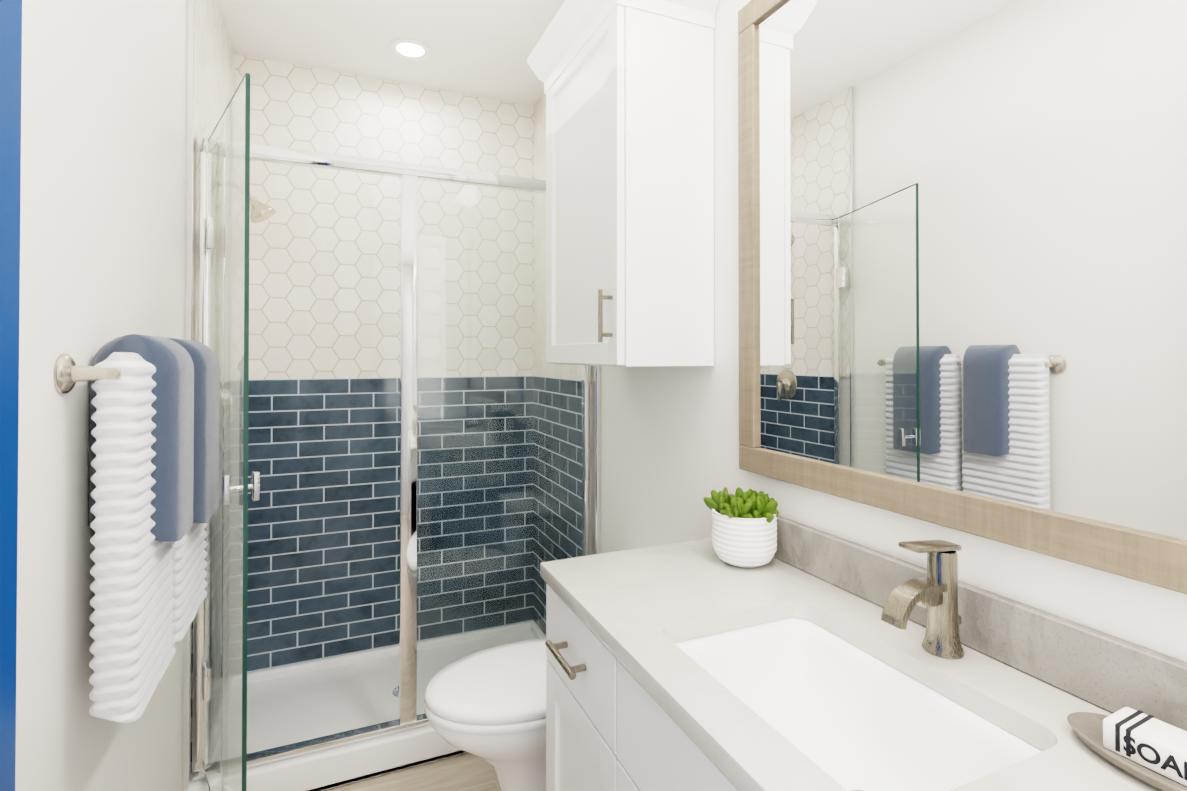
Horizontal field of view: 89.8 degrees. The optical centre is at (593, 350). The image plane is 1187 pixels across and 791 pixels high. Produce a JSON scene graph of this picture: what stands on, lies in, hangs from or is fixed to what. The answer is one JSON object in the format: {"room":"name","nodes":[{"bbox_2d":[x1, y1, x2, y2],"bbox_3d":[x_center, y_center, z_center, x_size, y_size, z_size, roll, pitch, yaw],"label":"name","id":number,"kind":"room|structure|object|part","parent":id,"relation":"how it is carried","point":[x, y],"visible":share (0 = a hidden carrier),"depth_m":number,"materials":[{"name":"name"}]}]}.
{"room":"bathroom","nodes":[
{"label":"bathroom","id":0,"kind":"room"},
{"bbox_2d":[15,0,191,790],"bbox_3d":[-0.894,0.069,0.974,0.100,2.510,3.154,0,-1,-23],"label":"wall","id":1,"kind":"structure","parent":0,"point":[103,180],"depth_m":0.98,"materials":[{"name":"white paint"}]},
{"bbox_2d":[0,0,21,790],"bbox_3d":[-0.375,0.297,0.150,0.192,2.022,0.756,0,-1,-23],"label":"door","id":2,"kind":"structure","parent":1,"relation":"in","point":[10,87],"depth_m":0.50,"materials":[{"name":"blue"}]},
{"bbox_2d":[54,334,219,723],"bbox_3d":[-0.869,0.284,1.207,0.130,0.620,0.657,0,-1,-23],"label":"towel rail","id":3,"kind":"object","parent":1,"relation":"attached to","point":[153,491],"visible":1,"depth_m":1.00,"materials":[{"name":"beige metal"}]},
{"bbox_3d":[-0.776,0.036,0.925,0.075,0.062,0.062,0,-1,-23],"label":"post","id":4,"kind":"part","parent":3,"relation":"part of","materials":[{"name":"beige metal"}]},
{"bbox_2d":[89,352,175,723],"bbox_3d":[-0.800,0.298,1.046,0.067,0.588,0.265,0,-1,-23],"label":"towel","id":5,"kind":"object","parent":3,"relation":"hanging from","point":[133,602],"depth_m":0.94,"materials":[{"name":"white fabric"}]},
{"bbox_2d":[88,334,193,541],"bbox_3d":[-0.814,0.155,1.081,0.130,0.365,0.147,0,-1,-23],"label":"towel","id":6,"kind":"object","parent":3,"relation":"hanging from","point":[172,462],"depth_m":1.04,"materials":[{"name":"fabric"}]},
{"bbox_2d":[172,523,207,642],"bbox_3d":[-0.918,0.301,1.320,0.067,0.588,0.288,0,-1,-23],"label":"towel","id":7,"kind":"object","parent":3,"relation":"hanging from","point":[190,585],"depth_m":1.28,"materials":[{"name":"white fabric"}]},
{"bbox_2d":[167,338,219,522],"bbox_3d":[-0.916,0.172,1.317,0.130,0.395,0.182,0,-1,-23],"label":"towel","id":8,"kind":"object","parent":3,"relation":"hanging from","point":[205,362],"depth_m":1.27,"materials":[{"name":"blue fabric"}]},
{"bbox_2d":[182,0,193,790],"bbox_3d":[-1.125,0.019,1.653,0.015,2.399,0.008,0,-1,-23],"label":"trim","id":9,"kind":"structure","parent":1,"relation":"attached to","point":[188,336],"depth_m":1.65,"materials":[{"name":"silver metal"}]},
{"bbox_2d":[191,621,192,772],"bbox_3d":[-1.298,0.693,2.044,0.013,1.159,0.659,0,-1,-23],"label":"wall tile","id":10,"kind":"structure","parent":1,"relation":"attached to","point":[191,692],"depth_m":1.74,"materials":[{"name":"tile"}]},
{"bbox_2d":[192,0,233,340],"bbox_3d":[-1.280,-0.532,2.009,0.010,1.290,0.759,0,-1,-23],"label":"wall tile","id":11,"kind":"structure","parent":1,"relation":"attached to","point":[213,86],"depth_m":1.88,"materials":[{"name":"beige tile"}]},
{"bbox_2d":[250,194,275,222],"bbox_3d":[-1.195,-0.517,2.052,0.179,0.152,0.088,0,-1,-23],"label":"shower head","id":12,"kind":"object","parent":11,"relation":"attached to","point":[260,212],"visible":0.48,"depth_m":2.05},
{"bbox_2d":[216,0,564,105],"bbox_3d":[-0.271,-1.224,1.256,1.459,0.080,3.154,0,-1,-23],"label":"ceiling","id":13,"kind":"structure","parent":0,"point":[482,48],"depth_m":2.24,"materials":[{"name":"white paint"}]},
{"bbox_2d":[389,39,431,60],"bbox_3d":[-0.713,-1.170,2.320,0.160,0.007,0.160,0,-1,-23],"label":"recessed light","id":14,"kind":"object","parent":13,"relation":"in","point":[411,49],"visible":1,"depth_m":2.32,"materials":[{"name":"white plastic"}]},
{"bbox_2d":[327,753,500,790],"bbox_3d":[-0.271,1.366,1.232,1.459,0.080,3.154,0,-1,-23],"label":"floor","id":15,"kind":"structure","parent":0,"point":[467,772],"depth_m":1.85,"materials":[{"name":"wood"}]},
{"bbox_2d":[189,645,467,790],"bbox_3d":[-0.708,1.280,2.244,1.256,0.110,0.748,0,-1,-23],"label":"shower pan","id":16,"kind":"object","parent":15,"relation":"on","point":[291,704],"visible":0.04,"depth_m":2.09,"materials":[{"name":"white plastic"}]},
{"bbox_2d":[192,73,590,790],"bbox_3d":[-0.475,0.305,1.714,1.231,1.829,0.558,0,-1,-23],"label":"shower enclosure","id":17,"kind":"object","parent":16,"relation":"on","point":[494,459],"visible":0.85,"depth_m":1.98,"materials":[{"name":"clear glass"}]},
{"bbox_3d":[-0.929,0.294,1.497,0.008,1.787,0.535,0,-1,-40],"label":"shower enclosure glass door","id":18,"kind":"part","parent":17,"relation":"part of","materials":[{"name":"clear glass"}]},
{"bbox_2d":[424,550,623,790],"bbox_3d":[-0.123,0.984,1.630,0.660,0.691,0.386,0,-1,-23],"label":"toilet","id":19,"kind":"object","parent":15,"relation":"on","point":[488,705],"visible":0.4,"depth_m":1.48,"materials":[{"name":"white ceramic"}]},
{"bbox_3d":[-0.212,0.905,1.592,0.466,0.023,0.360,0,-1,-23],"label":"seat","id":20,"kind":"part","parent":19,"relation":"part of","materials":[{"name":"white plastic"}]},
{"bbox_3d":[-0.212,0.876,1.592,0.464,0.034,0.358,0,-1,-23],"label":"lid","id":21,"kind":"part","parent":19,"relation":"part of","materials":[{"name":"white ceramic"}]},
{"bbox_3d":[-0.139,1.124,1.621,0.603,0.411,0.342,0,-1,-23],"label":"bowl","id":22,"kind":"part","parent":19,"relation":"part of","materials":[{"name":"white ceramic"}]},
{"bbox_2d":[540,575,747,790],"bbox_3d":[0.378,0.894,0.673,0.512,0.855,1.384,0,-1,-23],"label":"bathroom vanity","id":23,"kind":"object","parent":15,"relation":"on","point":[607,730],"depth_m":0.95,"materials":[{"name":"white wood"}]},
{"bbox_2d":[540,538,1161,790],"bbox_3d":[0.388,0.451,0.692,0.482,0.030,1.404,0,-1,-23],"label":"countertop","id":24,"kind":"structure","parent":23,"relation":"on","point":[639,598],"depth_m":0.84,"materials":[{"name":"beige stone"}]},
{"bbox_2d":[703,487,778,567],"bbox_3d":[0.321,0.364,1.242,0.148,0.153,0.144,0,-1,-23],"label":"plant pot","id":25,"kind":"object","parent":24,"relation":"on","point":[744,530],"visible":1,"depth_m":1.20,"materials":[{"name":"white ceramic"}]},
{"bbox_2d":[672,607,1047,790],"bbox_3d":[0.316,0.528,0.803,0.341,0.146,0.473,0,-1,-23],"label":"sink","id":26,"kind":"object","parent":24,"relation":"in","point":[876,722],"depth_m":0.89,"materials":[{"name":"white ceramic"}]},
{"bbox_2d":[876,540,975,662],"bbox_3d":[0.477,0.356,0.855,0.138,0.162,0.054,0,-1,-23],"label":"faucet","id":27,"kind":"object","parent":24,"relation":"on","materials":[{"name":"silver metal"}]},
{"bbox_2d":[1067,707,1186,790],"bbox_3d":[0.587,0.414,0.611,0.096,0.041,0.172,0,-1,-23],"label":"soap dish","id":28,"kind":"object","parent":24,"relation":"on","point":[1148,749],"visible":1,"depth_m":0.61,"materials":[{"name":"beige wood"}]},
{"bbox_2d":[591,0,1186,661],"bbox_3d":[0.353,0.074,1.514,0.100,2.510,3.154,0,-1,-23],"label":"wall","id":29,"kind":"structure","parent":0,"point":[669,448],"depth_m":1.46,"materials":[{"name":"white paint"}]},
{"bbox_2d":[534,94,595,381],"bbox_3d":[-0.133,-0.527,2.505,0.010,1.290,0.759,0,-1,-23],"label":"wall tile","id":30,"kind":"structure","parent":29,"relation":"attached to","point":[540,139],"depth_m":2.75,"materials":[{"name":"beige tile"}]},
{"bbox_2d":[596,366,600,553],"bbox_3d":[0.017,0.024,2.147,0.015,2.399,0.008,0,-1,-23],"label":"trim","id":31,"kind":"structure","parent":29,"relation":"attached to","point":[598,459],"depth_m":2.14,"materials":[{"name":"white paint"}]},
{"bbox_2d":[527,0,718,366],"bbox_3d":[0.056,-0.445,1.677,0.316,0.973,0.612,0,-1,-23],"label":"upper cabinet","id":32,"kind":"object","parent":29,"relation":"attached to","point":[629,88],"visible":1,"depth_m":1.47,"materials":[{"name":"white wood"}]},
{"bbox_3d":[-0.038,-0.400,1.636,0.020,0.873,0.516,0,-1,-23],"label":"door","id":33,"kind":"part","parent":32,"relation":"part of","materials":[{"name":"white wood"}]},
{"bbox_3d":[0.027,-0.081,1.413,0.036,0.125,0.011,0,-1,-23],"label":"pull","id":34,"kind":"part","parent":32,"relation":"part of","materials":[{"name":"silver metal"}]},
{"bbox_3d":[0.056,-0.871,1.681,0.316,0.122,0.612,0,-1,-23],"label":"crown","id":35,"kind":"part","parent":32,"relation":"part of","materials":[{"name":"white wood"}]},
{"bbox_2d":[738,0,1186,593],"bbox_3d":[0.605,-0.262,0.777,0.022,1.060,1.316,0,-1,-23],"label":"mirror","id":36,"kind":"object","parent":29,"relation":"attached to","point":[962,260],"visible":0.92,"depth_m":0.87,"materials":[{"name":"brown wood"}]},
{"bbox_2d":[774,515,1186,730],"bbox_3d":[0.601,0.393,0.785,0.018,0.088,1.404,0,-1,-23],"label":"backsplash","id":37,"kind":"structure","parent":29,"relation":"attached to","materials":[{"name":"stone"}]},
{"bbox_3d":[-0.877,0.084,2.646,1.259,2.510,0.100,0,-1,-23],"label":"wall","id":38,"kind":"structure","parent":0,"visible":0},
{"bbox_2d":[247,378,399,672],"bbox_3d":[-0.854,0.698,2.588,1.259,1.159,0.013,0,-1,-23],"label":"wall tile","id":39,"kind":"structure","parent":38,"relation":"attached to","point":[323,529],"depth_m":2.46,"materials":[{"name":"blue tile"}]},
{"bbox_2d":[234,54,533,379],"bbox_3d":[-0.855,-0.526,2.601,1.259,1.290,0.010,0,-1,-23],"label":"wall tile","id":40,"kind":"structure","parent":38,"relation":"attached to","point":[324,273],"depth_m":2.50,"materials":[{"name":"beige tile"}]}
]}

